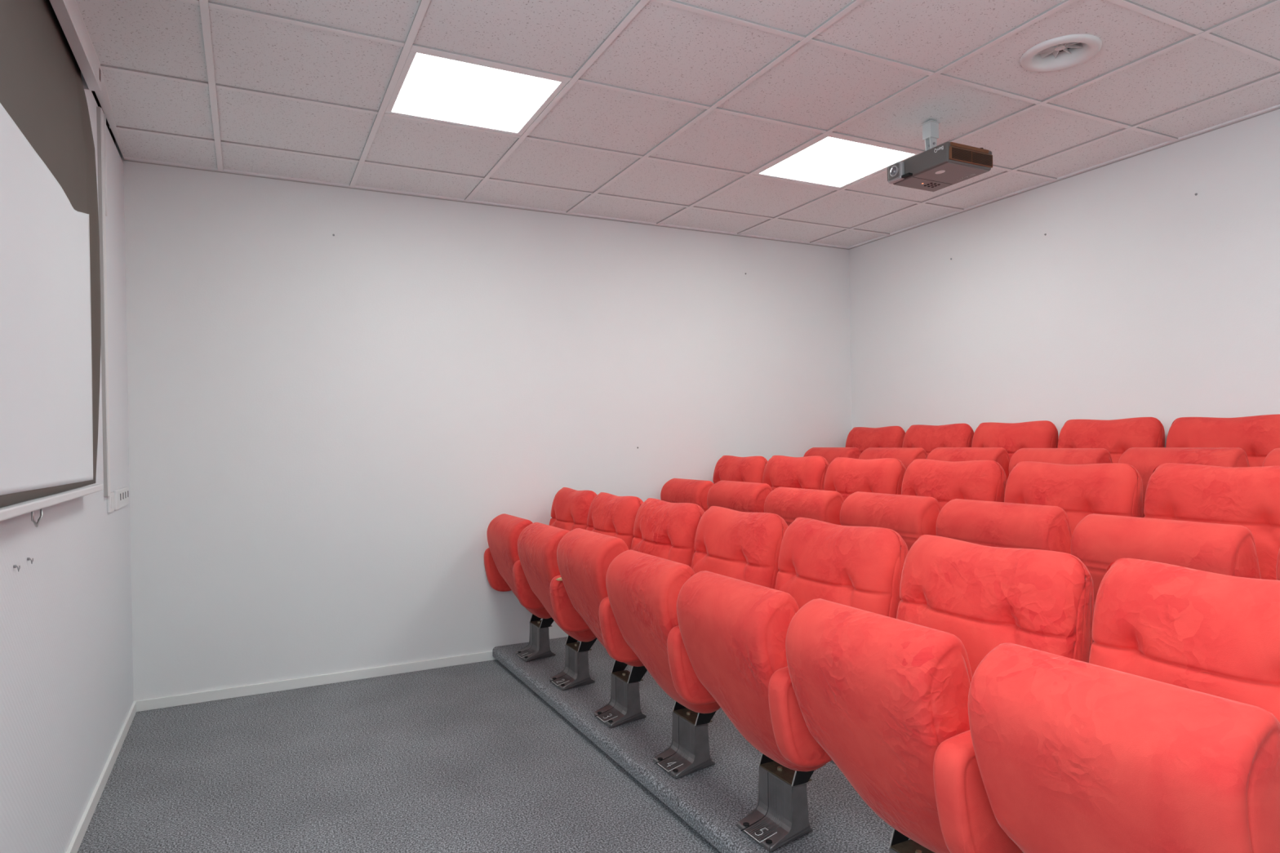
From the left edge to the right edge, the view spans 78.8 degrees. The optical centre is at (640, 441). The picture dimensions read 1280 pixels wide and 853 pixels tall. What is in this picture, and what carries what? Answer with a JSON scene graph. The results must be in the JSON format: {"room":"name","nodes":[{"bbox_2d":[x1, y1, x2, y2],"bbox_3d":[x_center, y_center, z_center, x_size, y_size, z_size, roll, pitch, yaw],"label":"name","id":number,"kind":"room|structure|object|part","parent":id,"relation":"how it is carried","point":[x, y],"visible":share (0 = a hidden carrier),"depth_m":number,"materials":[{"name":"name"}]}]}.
{"room":"small screening room","nodes":[
{"label":"small screening room","id":0,"kind":"room"},
{"bbox_2d":[0,71,133,852],"bbox_3d":[-1.298,0.002,1.385,0.080,2.604,4.950,-1,0,-27],"label":"wall","id":1,"kind":"structure","parent":0,"point":[66,656],"depth_m":2.36,"materials":[{"name":"white paint"}]},
{"bbox_2d":[13,564,20,571],"bbox_3d":[-1.464,0.297,1.827,0.011,0.016,0.011,-1,0,-27],"label":"wall hook","id":2,"kind":"object","parent":1,"relation":"attached to","point":[14,566],"visible":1,"depth_m":1.82,"materials":[{"name":"grey metal"}]},
{"bbox_2d":[26,557,33,564],"bbox_3d":[-1.521,0.296,1.940,0.011,0.016,0.011,-1,0,-27],"label":"wall hook","id":3,"kind":"object","parent":1,"relation":"attached to","point":[28,558],"visible":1,"depth_m":1.94,"materials":[{"name":"grey metal"}]},
{"bbox_2d":[0,0,103,527],"bbox_3d":[-1.402,-0.557,1.727,0.057,1.519,2.210,-1,0,-27],"label":"projection screen","id":4,"kind":"object","parent":1,"relation":"attached to","point":[51,316],"visible":1,"depth_m":2.03,"materials":[{"name":"white fabric"}]},
{"bbox_3d":[-1.429,0.180,1.843,0.006,0.045,0.094,-1,0,-27],"label":"pull handle","id":5,"kind":"part","parent":4,"relation":"part of","materials":[{"name":"metal"}]},
{"bbox_2d":[66,702,136,852],"bbox_3d":[-1.234,1.218,1.404,0.012,0.050,4.938,-1,0,-27],"label":"baseboard","id":6,"kind":"structure","parent":1,"relation":"attached to","point":[74,845],"depth_m":2.74,"materials":[{"name":"white paint"}]},
{"bbox_2d":[91,90,115,143],"bbox_3d":[-1.352,-1.374,1.365,0.090,0.152,4.950,-1,0,-27],"label":"trim","id":7,"kind":"structure","parent":1,"relation":"attached to","point":[92,91],"depth_m":3.37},
{"bbox_2d":[96,106,111,496],"bbox_3d":[-2.069,-0.534,3.002,0.014,1.488,0.067,-1,0,-27],"label":"cable trunking","id":8,"kind":"object","parent":1,"relation":"attached to","point":[100,113],"visible":0.99,"depth_m":2.97,"materials":[{"name":"white plastic"}]},
{"bbox_2d":[103,113,106,216],"bbox_3d":[-2.114,-1.092,3.071,0.012,0.405,0.026,-1,0,-27],"label":"loose cable","id":9,"kind":"object","parent":1,"relation":"attached to","point":[104,114],"visible":0.56,"depth_m":3.07,"materials":[{"name":"white plastic"}]},
{"bbox_2d":[106,492,114,512],"bbox_3d":[-2.099,0.240,3.085,0.012,0.076,0.110,-1,0,-27],"label":"wall socket","id":10,"kind":"object","parent":1,"relation":"attached to","point":[110,500],"visible":0.82,"depth_m":3.05,"materials":[{"name":"white plastic"}]},
{"bbox_2d":[113,486,128,510],"bbox_3d":[-2.210,0.239,3.305,0.012,0.081,0.427,-1,0,-27],"label":"outlet","id":11,"kind":"object","parent":1,"relation":"attached to","point":[121,495],"visible":0.94,"depth_m":3.29,"materials":[{"name":"white plastic"}]},
{"bbox_2d":[77,659,721,852],"bbox_3d":[0.703,1.237,2.387,4.453,0.060,5.050,-1,0,-27],"label":"floor","id":12,"kind":"structure","parent":0,"point":[468,757],"depth_m":2.84,"materials":[{"name":"grey carpet"}]},
{"bbox_2d":[492,636,910,852],"bbox_3d":[1.457,0.994,2.769,2.652,0.398,4.948,-1,0,-27],"label":"platform","id":13,"kind":"object","parent":12,"relation":"on","point":[712,800],"visible":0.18,"depth_m":2.69,"materials":[{"name":"grey carpet"}]},
{"bbox_2d":[484,487,597,662],"bbox_3d":[-0.541,0.704,4.210,0.498,0.885,0.563,-1,0,-27],"label":"seat","id":14,"kind":"object","parent":13,"relation":"on","point":[570,509],"visible":0.36,"depth_m":4.12,"materials":[{"name":"red fabric"}]},
{"bbox_3d":[-0.736,0.705,4.385,0.290,0.266,0.076,-1,0,-27],"label":"armrest","id":15,"kind":"part","parent":14,"relation":"part of","materials":[{"name":"red fabric"}]},
{"bbox_2d":[486,513,551,618],"bbox_3d":[-0.629,0.669,4.139,0.278,0.546,0.467,-1,0,-27],"label":"seat cushion","id":16,"kind":"object","parent":14,"relation":"on","point":[504,531],"depth_m":4.08,"materials":[{"name":"red fabric"}]},
{"bbox_3d":[-0.543,0.899,4.265,0.138,0.162,0.003,-1,0,-27],"label":"plate","id":17,"kind":"part","parent":14,"relation":"part of","materials":[{"name":"black paint"}]},
{"bbox_3d":[-0.536,0.979,4.180,0.070,0.003,0.156,-1,0,-27],"label":"plate","id":18,"kind":"part","parent":14,"relation":"part of","materials":[{"name":"black metal"}]},
{"bbox_3d":[-0.471,0.899,4.124,0.138,0.162,0.003,-1,0,-27],"label":"plate","id":19,"kind":"part","parent":14,"relation":"part of","materials":[{"name":"black paint"}]},
{"bbox_3d":[-0.395,0.531,4.247,0.200,0.544,0.495,-1,0,-27],"label":"backrest","id":20,"kind":"part","parent":14,"relation":"part of","materials":[{"name":"red fabric"}]},
{"bbox_2d":[512,492,643,690],"bbox_3d":[-0.302,0.702,3.737,0.500,0.884,0.562,-1,0,-27],"label":"seat","id":21,"kind":"object","parent":13,"relation":"on","point":[609,514],"visible":0.33,"depth_m":3.64,"materials":[{"name":"red fabric"}]},
{"bbox_3d":[-0.497,0.702,3.910,0.290,0.266,0.076,-1,0,-27],"label":"armrest","id":22,"kind":"part","parent":21,"relation":"part of","materials":[{"name":"red fabric"}]},
{"bbox_2d":[517,522,595,642],"bbox_3d":[-0.385,0.666,3.655,0.278,0.546,0.467,-1,0,-27],"label":"seat cushion","id":23,"kind":"object","parent":21,"relation":"on","point":[538,543],"depth_m":3.60,"materials":[{"name":"red fabric"}]},
{"bbox_3d":[-0.303,0.897,3.790,0.138,0.162,0.003,-1,0,-27],"label":"plate","id":24,"kind":"part","parent":21,"relation":"part of","materials":[{"name":"black paint"}]},
{"bbox_3d":[-0.296,0.976,3.705,0.070,0.003,0.156,-1,0,-27],"label":"plate","id":25,"kind":"part","parent":21,"relation":"part of","materials":[{"name":"black metal"}]},
{"bbox_3d":[-0.232,0.896,3.649,0.138,0.162,0.003,-1,0,-27],"label":"plate","id":26,"kind":"part","parent":21,"relation":"part of","materials":[{"name":"black paint"}]},
{"bbox_3d":[-0.157,0.529,3.773,0.200,0.544,0.495,-1,0,-27],"label":"backrest","id":27,"kind":"part","parent":21,"relation":"part of","materials":[{"name":"red fabric"}]},
{"bbox_2d":[549,497,704,728],"bbox_3d":[-0.062,0.698,3.261,0.500,0.886,0.562,-1,0,-27],"label":"seat","id":28,"kind":"object","parent":13,"relation":"on","point":[662,529],"visible":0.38,"depth_m":3.17,"materials":[{"name":"red fabric"}]},
{"bbox_3d":[-0.257,0.699,3.435,0.290,0.266,0.076,-1,0,-27],"label":"armrest","id":29,"kind":"part","parent":28,"relation":"part of","materials":[{"name":"red fabric"}]},
{"bbox_2d":[556,528,644,666],"bbox_3d":[-0.142,0.642,3.173,0.278,0.546,0.467,-1,0,-27],"label":"seat cushion","id":30,"kind":"object","parent":28,"relation":"on","point":[584,557],"depth_m":3.11,"materials":[{"name":"red fabric"}]},
{"bbox_3d":[-0.064,0.894,3.315,0.138,0.162,0.003,-1,0,-27],"label":"plate","id":31,"kind":"part","parent":28,"relation":"part of","materials":[{"name":"black paint"}]},
{"bbox_3d":[-0.057,0.973,3.229,0.070,0.003,0.156,-1,0,-27],"label":"plate","id":32,"kind":"part","parent":28,"relation":"part of","materials":[{"name":"black metal"}]},
{"bbox_3d":[0.008,0.893,3.174,0.138,0.162,0.003,-1,0,-27],"label":"plate","id":33,"kind":"part","parent":28,"relation":"part of","materials":[{"name":"black paint"}]},
{"bbox_3d":[0.083,0.524,3.298,0.200,0.544,0.495,-1,0,-27],"label":"backrest","id":34,"kind":"part","parent":28,"relation":"part of","materials":[{"name":"red fabric"}]},
{"bbox_2d":[599,506,788,778],"bbox_3d":[0.178,0.695,2.785,0.498,0.888,0.565,-1,0,-27],"label":"seat","id":35,"kind":"object","parent":13,"relation":"on","point":[637,615],"visible":0.53,"depth_m":2.69,"materials":[{"name":"red fabric"}]},
{"bbox_3d":[-0.018,0.697,2.960,0.290,0.266,0.076,-1,0,-27],"label":"armrest","id":36,"kind":"part","parent":35,"relation":"part of","materials":[{"name":"red fabric"}]},
{"bbox_2d":[605,550,720,713],"bbox_3d":[0.087,0.671,2.720,0.278,0.546,0.467,-1,0,-27],"label":"seat cushion","id":37,"kind":"object","parent":35,"relation":"on","point":[643,589],"depth_m":2.65,"materials":[{"name":"red fabric"}]},
{"bbox_3d":[0.176,0.892,2.840,0.138,0.162,0.003,-1,0,-27],"label":"plate","id":38,"kind":"part","parent":35,"relation":"part of","materials":[{"name":"black paint"}]},
{"bbox_3d":[0.182,0.971,2.755,0.070,0.003,0.156,-1,0,-27],"label":"plate","id":39,"kind":"part","parent":35,"relation":"part of","materials":[{"name":"black metal"}]},
{"bbox_3d":[0.247,0.891,2.699,0.138,0.162,0.003,-1,0,-27],"label":"plate","id":40,"kind":"part","parent":35,"relation":"part of","materials":[{"name":"black paint"}]},
{"bbox_3d":[0.324,0.521,2.820,0.200,0.544,0.495,-1,0,-27],"label":"backrest","id":41,"kind":"part","parent":35,"relation":"part of","materials":[{"name":"red fabric"}]},
{"bbox_2d":[660,455,767,511],"bbox_3d":[0.427,0.531,4.699,0.498,0.885,0.564,-1,0,-27],"label":"seat","id":42,"kind":"object","parent":13,"relation":"on","point":[728,468],"visible":0.23,"depth_m":4.59,"materials":[{"name":"red fabric"}]},
{"bbox_2d":[660,478,714,511],"bbox_3d":[0.335,0.496,4.636,0.278,0.547,0.467,-1,0,-27],"label":"seat cushion","id":43,"kind":"object","parent":42,"relation":"on","point":[675,490],"depth_m":4.50,"materials":[{"name":"red fabric"}]},
{"bbox_3d":[0.573,0.358,4.734,0.200,0.544,0.495,-1,0,-27],"label":"backrest","id":44,"kind":"part","parent":42,"relation":"part of","materials":[{"name":"red fabric"}]},
{"bbox_2d":[706,455,829,512],"bbox_3d":[0.666,0.526,4.225,0.498,0.891,0.561,-1,0,-27],"label":"seat","id":45,"kind":"object","parent":13,"relation":"on","point":[780,471],"visible":0.23,"depth_m":4.11,"materials":[{"name":"red fabric"}]},
{"bbox_2d":[706,480,772,512],"bbox_3d":[0.578,0.485,4.153,0.278,0.547,0.467,-1,0,-27],"label":"seat cushion","id":46,"kind":"object","parent":45,"relation":"on","point":[741,496],"depth_m":4.02,"materials":[{"name":"red fabric"}]},
{"bbox_3d":[0.811,0.350,4.262,0.200,0.544,0.495,-1,0,-27],"label":"backrest","id":47,"kind":"part","parent":45,"relation":"part of","materials":[{"name":"red fabric"}]},
{"bbox_2d":[666,517,908,852],"bbox_3d":[0.417,0.693,2.310,0.498,0.887,0.565,-1,0,-27],"label":"seat","id":48,"kind":"object","parent":13,"relation":"on","point":[726,645],"visible":0.59,"depth_m":2.21,"materials":[{"name":"red fabric"}]},
{"bbox_3d":[0.222,0.694,2.485,0.290,0.266,0.076,-1,0,-27],"label":"armrest","id":49,"kind":"part","parent":48,"relation":"part of","materials":[{"name":"red fabric"}]},
{"bbox_2d":[676,570,827,772],"bbox_3d":[0.324,0.671,2.250,0.278,0.546,0.467,-1,0,-27],"label":"seat cushion","id":50,"kind":"object","parent":48,"relation":"on","point":[731,633],"depth_m":2.17,"materials":[{"name":"red fabric"}]},
{"bbox_3d":[0.415,0.889,2.365,0.138,0.162,0.003,-1,0,-27],"label":"plate","id":51,"kind":"part","parent":48,"relation":"part of","materials":[{"name":"black paint"}]},
{"bbox_3d":[0.422,0.968,2.280,0.070,0.003,0.156,-1,0,-27],"label":"plate","id":52,"kind":"part","parent":48,"relation":"part of","materials":[{"name":"black metal"}]},
{"bbox_3d":[0.487,0.888,2.224,0.138,0.162,0.003,-1,0,-27],"label":"plate","id":53,"kind":"part","parent":48,"relation":"part of","materials":[{"name":"black paint"}]},
{"bbox_3d":[0.563,0.519,2.345,0.200,0.544,0.495,-1,0,-27],"label":"backrest","id":54,"kind":"part","parent":48,"relation":"part of","materials":[{"name":"red fabric"}]},
{"bbox_2d":[764,457,906,526],"bbox_3d":[0.905,0.525,3.750,0.498,0.887,0.562,-1,0,-27],"label":"seat","id":55,"kind":"object","parent":13,"relation":"on","point":[844,477],"visible":0.39,"depth_m":3.64,"materials":[{"name":"red fabric"}]},
{"bbox_2d":[764,487,844,526],"bbox_3d":[0.816,0.495,3.682,0.278,0.547,0.467,-1,0,-27],"label":"seat cushion","id":56,"kind":"object","parent":55,"relation":"on","point":[790,504],"depth_m":3.55,"materials":[{"name":"red fabric"}]},
{"bbox_3d":[1.051,0.351,3.787,0.200,0.544,0.495,-1,0,-27],"label":"backrest","id":57,"kind":"part","parent":55,"relation":"part of","materials":[{"name":"red fabric"}]},
{"bbox_2d":[803,426,905,463],"bbox_3d":[1.391,0.344,5.186,0.498,0.885,0.565,-1,0,-27],"label":"seat","id":58,"kind":"object","parent":13,"relation":"on","point":[859,439],"visible":0.22,"depth_m":5.10,"materials":[{"name":"red fabric"}]},
{"bbox_2d":[803,447,861,463],"bbox_3d":[1.302,0.309,5.117,0.278,0.546,0.467,-1,0,-27],"label":"seat cushion","id":59,"kind":"object","parent":58,"relation":"on","point":[828,454],"depth_m":5.00,"materials":[{"name":"red fabric"}]},
{"bbox_3d":[1.537,0.171,5.221,0.200,0.544,0.495,-1,0,-27],"label":"backrest","id":60,"kind":"part","parent":58,"relation":"part of","materials":[{"name":"red fabric"}]},
{"bbox_2d":[858,423,973,469],"bbox_3d":[1.630,0.340,4.711,0.498,0.888,0.563,-1,0,-27],"label":"seat","id":61,"kind":"object","parent":13,"relation":"on","point":[919,440],"visible":0.22,"depth_m":4.64,"materials":[{"name":"red fabric"}]},
{"bbox_2d":[858,447,927,469],"bbox_3d":[1.542,0.308,4.640,0.278,0.546,0.467,-1,0,-27],"label":"seat cushion","id":62,"kind":"object","parent":61,"relation":"on","point":[906,455],"depth_m":4.52,"materials":[{"name":"red fabric"}]},
{"bbox_3d":[1.776,0.165,4.748,0.200,0.544,0.495,-1,0,-27],"label":"backrest","id":63,"kind":"part","parent":61,"relation":"part of","materials":[{"name":"red fabric"}]},
{"bbox_2d":[840,458,1006,551],"bbox_3d":[1.145,0.523,3.276,0.500,0.886,0.560,-1,0,-27],"label":"seat","id":64,"kind":"object","parent":13,"relation":"on","point":[928,486],"visible":0.34,"depth_m":3.16,"materials":[{"name":"red fabric"}]},
{"bbox_2d":[840,491,941,551],"bbox_3d":[1.063,0.486,3.192,0.278,0.547,0.467,-1,0,-27],"label":"seat cushion","id":65,"kind":"object","parent":64,"relation":"on","point":[912,517],"depth_m":3.05,"materials":[{"name":"red fabric"}]},
{"bbox_3d":[1.290,0.350,3.313,0.200,0.544,0.495,-1,0,-27],"label":"backrest","id":66,"kind":"part","parent":64,"relation":"part of","materials":[{"name":"red fabric"}]},
{"bbox_2d":[768,534,1093,852],"bbox_3d":[0.657,0.692,1.835,0.498,0.884,0.565,-1,0,-27],"label":"seat","id":67,"kind":"object","parent":13,"relation":"on","point":[876,696],"visible":0.63,"depth_m":1.73,"materials":[{"name":"red fabric"}]},
{"bbox_3d":[0.461,0.692,2.010,0.290,0.266,0.076,-1,0,-27],"label":"armrest","id":68,"kind":"part","parent":67,"relation":"part of","materials":[{"name":"red fabric"}]},
{"bbox_2d":[785,598,973,852],"bbox_3d":[0.567,0.660,1.768,0.278,0.546,0.467,-1,0,-27],"label":"seat cushion","id":69,"kind":"object","parent":67,"relation":"on","point":[876,696],"depth_m":1.68,"materials":[{"name":"red fabric"}]},
{"bbox_3d":[0.655,0.886,1.890,0.138,0.162,0.003,-1,0,-27],"label":"plate","id":70,"kind":"part","parent":67,"relation":"part of","materials":[{"name":"black paint"}]},
{"bbox_3d":[0.661,0.966,1.804,0.070,0.003,0.156,-1,0,-27],"label":"plate","id":71,"kind":"part","parent":67,"relation":"part of","materials":[{"name":"black metal"}]},
{"bbox_3d":[0.803,0.519,1.870,0.200,0.544,0.495,-1,0,-27],"label":"backrest","id":72,"kind":"part","parent":67,"relation":"part of","materials":[{"name":"red fabric"}]},
{"bbox_2d":[926,420,1057,481],"bbox_3d":[1.869,0.337,4.238,0.498,0.889,0.560,-1,0,-27],"label":"seat","id":73,"kind":"object","parent":13,"relation":"on","point":[997,442],"visible":0.26,"depth_m":4.16,"materials":[{"name":"red fabric"}]},
{"bbox_2d":[926,447,1009,481],"bbox_3d":[1.783,0.303,4.163,0.278,0.546,0.467,-1,0,-27],"label":"seat cushion","id":74,"kind":"object","parent":73,"relation":"on","point":[999,455],"depth_m":4.05,"materials":[{"name":"red fabric"}]},
{"bbox_3d":[2.014,0.162,4.275,0.200,0.544,0.495,-1,0,-27],"label":"backrest","id":75,"kind":"part","parent":73,"relation":"part of","materials":[{"name":"red fabric"}]},
{"bbox_2d":[936,461,1142,554],"bbox_3d":[1.385,0.521,2.799,0.498,0.884,0.564,-1,0,-27],"label":"seat","id":76,"kind":"object","parent":13,"relation":"on","point":[1043,504],"visible":0.34,"depth_m":2.69,"materials":[{"name":"red fabric"}]},
{"bbox_2d":[936,498,1071,554],"bbox_3d":[1.297,0.483,2.727,0.278,0.547,0.467,-1,0,-27],"label":"seat cushion","id":77,"kind":"object","parent":76,"relation":"on","point":[987,523],"depth_m":2.61,"materials":[{"name":"red fabric"}]},
{"bbox_3d":[1.531,0.348,2.834,0.200,0.544,0.495,-1,0,-27],"label":"backrest","id":78,"kind":"part","parent":76,"relation":"part of","materials":[{"name":"red fabric"}]},
{"bbox_2d":[1008,417,1164,474],"bbox_3d":[2.109,0.333,3.762,0.498,0.890,0.562,-1,0,-27],"label":"seat","id":79,"kind":"object","parent":13,"relation":"on","point":[1080,442],"visible":0.24,"depth_m":3.70,"materials":[{"name":"red fabric"}]},
{"bbox_2d":[1008,448,1112,474],"bbox_3d":[2.021,0.303,3.692,0.278,0.546,0.467,-1,0,-27],"label":"seat cushion","id":80,"kind":"object","parent":79,"relation":"on","point":[1053,455],"depth_m":3.60,"materials":[{"name":"red fabric"}]},
{"bbox_3d":[2.254,0.158,3.799,0.200,0.544,0.495,-1,0,-27],"label":"backrest","id":81,"kind":"part","parent":79,"relation":"part of","materials":[{"name":"red fabric"}]},
{"bbox_2d":[933,558,1279,852],"bbox_3d":[0.896,0.686,1.361,0.498,0.890,0.562,-1,0,-27],"label":"seat","id":82,"kind":"object","parent":13,"relation":"on","point":[1167,740],"visible":1,"depth_m":1.30,"materials":[{"name":"red fabric"}]},
{"bbox_3d":[0.701,0.689,1.535,0.290,0.266,0.076,-1,0,-27],"label":"armrest","id":83,"kind":"part","parent":82,"relation":"part of","materials":[{"name":"red fabric"}]},
{"bbox_2d":[968,643,1279,852],"bbox_3d":[0.810,0.646,1.286,0.278,0.546,0.467,-1,0,-27],"label":"seat cushion","id":84,"kind":"object","parent":82,"relation":"on","point":[1066,755],"depth_m":1.20,"materials":[{"name":"red fabric"}]},
{"bbox_3d":[1.041,0.510,1.397,0.200,0.544,0.495,-1,0,-27],"label":"backrest","id":85,"kind":"part","parent":82,"relation":"part of","materials":[{"name":"red fabric"}]},
{"bbox_2d":[1070,462,1279,642],"bbox_3d":[1.625,0.517,2.324,0.498,0.888,0.564,-1,0,-27],"label":"seat","id":86,"kind":"object","parent":13,"relation":"on","point":[1214,519],"visible":0.49,"depth_m":2.27,"materials":[{"name":"red fabric"}]},
{"bbox_2d":[1070,513,1261,608],"bbox_3d":[1.534,0.495,2.259,0.278,0.547,0.467,-1,0,-27],"label":"seat cushion","id":87,"kind":"object","parent":86,"relation":"on","point":[1098,540],"depth_m":2.16,"materials":[{"name":"red fabric"}]},
{"bbox_3d":[1.770,0.342,2.360,0.200,0.544,0.495,-1,0,-27],"label":"backrest","id":88,"kind":"part","parent":86,"relation":"part of","materials":[{"name":"red fabric"}]},
{"bbox_2d":[1118,413,1279,517],"bbox_3d":[2.348,0.334,3.288,0.498,0.884,0.559,-1,0,-27],"label":"seat","id":89,"kind":"object","parent":13,"relation":"on","point":[1247,441],"visible":0.31,"depth_m":3.23,"materials":[{"name":"red fabric"}]},
{"bbox_2d":[1118,447,1249,517],"bbox_3d":[2.261,0.296,3.215,0.278,0.546,0.467,-1,0,-27],"label":"seat cushion","id":90,"kind":"object","parent":89,"relation":"on","point":[1144,460],"depth_m":3.16,"materials":[{"name":"red fabric"}]},
{"bbox_3d":[2.493,0.161,3.326,0.200,0.544,0.495,-1,0,-27],"label":"backrest","id":91,"kind":"part","parent":89,"relation":"part of","materials":[{"name":"red fabric"}]},
{"bbox_2d":[1262,448,1279,466],"bbox_3d":[2.589,0.330,2.811,0.498,0.887,0.564,-1,0,-27],"label":"seat","id":92,"kind":"object","parent":13,"relation":"on","point":[1273,459],"visible":0.04,"depth_m":2.86,"materials":[{"name":"red fabric"}]},
{"bbox_2d":[1275,549,1279,580],"bbox_3d":[1.863,0.515,1.850,0.498,0.886,0.561,-1,0,-27],"label":"seat","id":93,"kind":"object","parent":13,"relation":"on","point":[1277,567],"visible":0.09,"depth_m":1.91,"materials":[{"name":"red fabric"}]},
{"bbox_2d":[115,139,851,701],"bbox_3d":[-0.452,-0.097,4.629,4.453,2.754,0.080,-1,0,-27],"label":"wall","id":94,"kind":"structure","parent":0,"point":[328,433],"depth_m":4.15,"materials":[{"name":"white paint"}]},
{"bbox_2d":[133,650,496,711],"bbox_3d":[-1.579,1.216,4.002,1.735,0.050,0.012,-1,0,-27],"label":"baseboard","id":95,"kind":"structure","parent":94,"relation":"attached to","point":[313,681],"depth_m":3.94,"materials":[{"name":"white paint"}]},
{"bbox_2d":[75,0,1279,249],"bbox_3d":[0.661,-1.368,2.380,4.349,0.026,4.950,-1,0,-27],"label":"trim","id":96,"kind":"structure","parent":94,"relation":"attached to","point":[103,96],"depth_m":3.98,"materials":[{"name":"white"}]},
{"bbox_2d":[100,0,1279,243],"bbox_3d":[0.659,-1.371,2.379,4.353,0.031,4.950,-1,0,-27],"label":"ceiling grid","id":97,"kind":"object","parent":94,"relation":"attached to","point":[1206,33],"depth_m":3.02,"materials":[{"name":"white metal"}]},
{"bbox_2d":[75,0,1279,246],"bbox_3d":[0.640,-1.440,2.370,4.553,0.153,5.110,-1,0,-27],"label":"ceiling","id":98,"kind":"structure","parent":0,"point":[664,50],"depth_m":3.01,"materials":[{"name":"tile"}]},
{"bbox_2d":[384,48,568,135],"bbox_3d":[-0.652,-1.352,3.026,0.575,0.029,0.575,-1,0,-27],"label":"recessed light","id":99,"kind":"object","parent":98,"relation":"in","point":[429,86],"visible":0.95,"depth_m":3.00,"materials":[{"name":"white plastic"}]},
{"bbox_2d":[753,133,919,189],"bbox_3d":[0.955,-1.381,3.837,0.575,0.029,0.575,-1,0,-27],"label":"recessed light","id":100,"kind":"object","parent":98,"relation":"in","point":[831,161],"visible":0.89,"depth_m":3.82,"materials":[{"name":"white plastic"}]},
{"bbox_2d":[887,120,992,191],"bbox_3d":[1.239,-1.236,3.250,0.292,0.269,0.316,-1,0,-27],"label":"projector","id":101,"kind":"object","parent":98,"relation":"hanging from","point":[946,164],"visible":1,"depth_m":3.20,"materials":[{"name":"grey plastic"}]},
{"bbox_2d":[950,142,988,153],"bbox_3d":[1.313,-1.177,3.126,0.216,0.015,0.023,-1,0,-27],"label":"grille","id":102,"kind":"object","parent":101,"relation":"attached to","point":[961,148],"depth_m":3.11,"materials":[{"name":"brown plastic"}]},
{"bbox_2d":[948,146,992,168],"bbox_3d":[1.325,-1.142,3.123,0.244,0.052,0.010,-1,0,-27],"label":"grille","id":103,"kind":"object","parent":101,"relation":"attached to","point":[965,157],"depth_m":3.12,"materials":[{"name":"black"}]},
{"bbox_2d":[1019,34,1102,72],"bbox_3d":[1.484,-1.424,2.759,0.256,0.122,0.256,-1,0,-27],"label":"ceiling vent","id":104,"kind":"object","parent":98,"relation":"in","point":[1063,52],"visible":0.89,"depth_m":2.78,"materials":[{"name":"white plastic"}]},
{"bbox_3d":[1.444,-1.407,2.782,0.066,0.024,0.015,-1,0,37],"label":"blade","id":105,"kind":"part","parent":104,"relation":"part of","materials":[{"name":"white ceramic"}]},
{"bbox_3d":[1.465,-1.407,2.801,0.015,0.024,0.066,-1,0,-17],"label":"blade","id":106,"kind":"part","parent":104,"relation":"part of","materials":[{"name":"white ceramic"}]},
{"bbox_3d":[1.494,-1.408,2.805,0.015,0.024,0.066,-1,0,19],"label":"blade","id":107,"kind":"part","parent":104,"relation":"part of","materials":[{"name":"white ceramic"}]},
{"bbox_3d":[1.519,-1.408,2.791,0.066,0.024,0.015,-1,0,-35],"label":"blade","id":108,"kind":"part","parent":104,"relation":"part of","materials":[{"name":"white ceramic"}]},
{"bbox_3d":[1.526,-1.408,2.736,0.066,0.024,0.015,-1,0,37],"label":"blade","id":109,"kind":"part","parent":104,"relation":"part of","materials":[{"name":"white ceramic"}]},
{"bbox_3d":[1.533,-1.408,2.761,0.065,0.024,0.036,-1,0,-27],"label":"blade","id":110,"kind":"part","parent":104,"relation":"part of","materials":[{"name":"white ceramic"}]},
{"bbox_2d":[848,108,1279,447],"bbox_3d":[2.648,-0.145,3.403,0.080,2.754,5.000,-1,0,-27],"label":"wall","id":111,"kind":"structure","parent":0,"point":[1142,295],"depth_m":3.97,"materials":[{"name":"white paint"}]}
]}

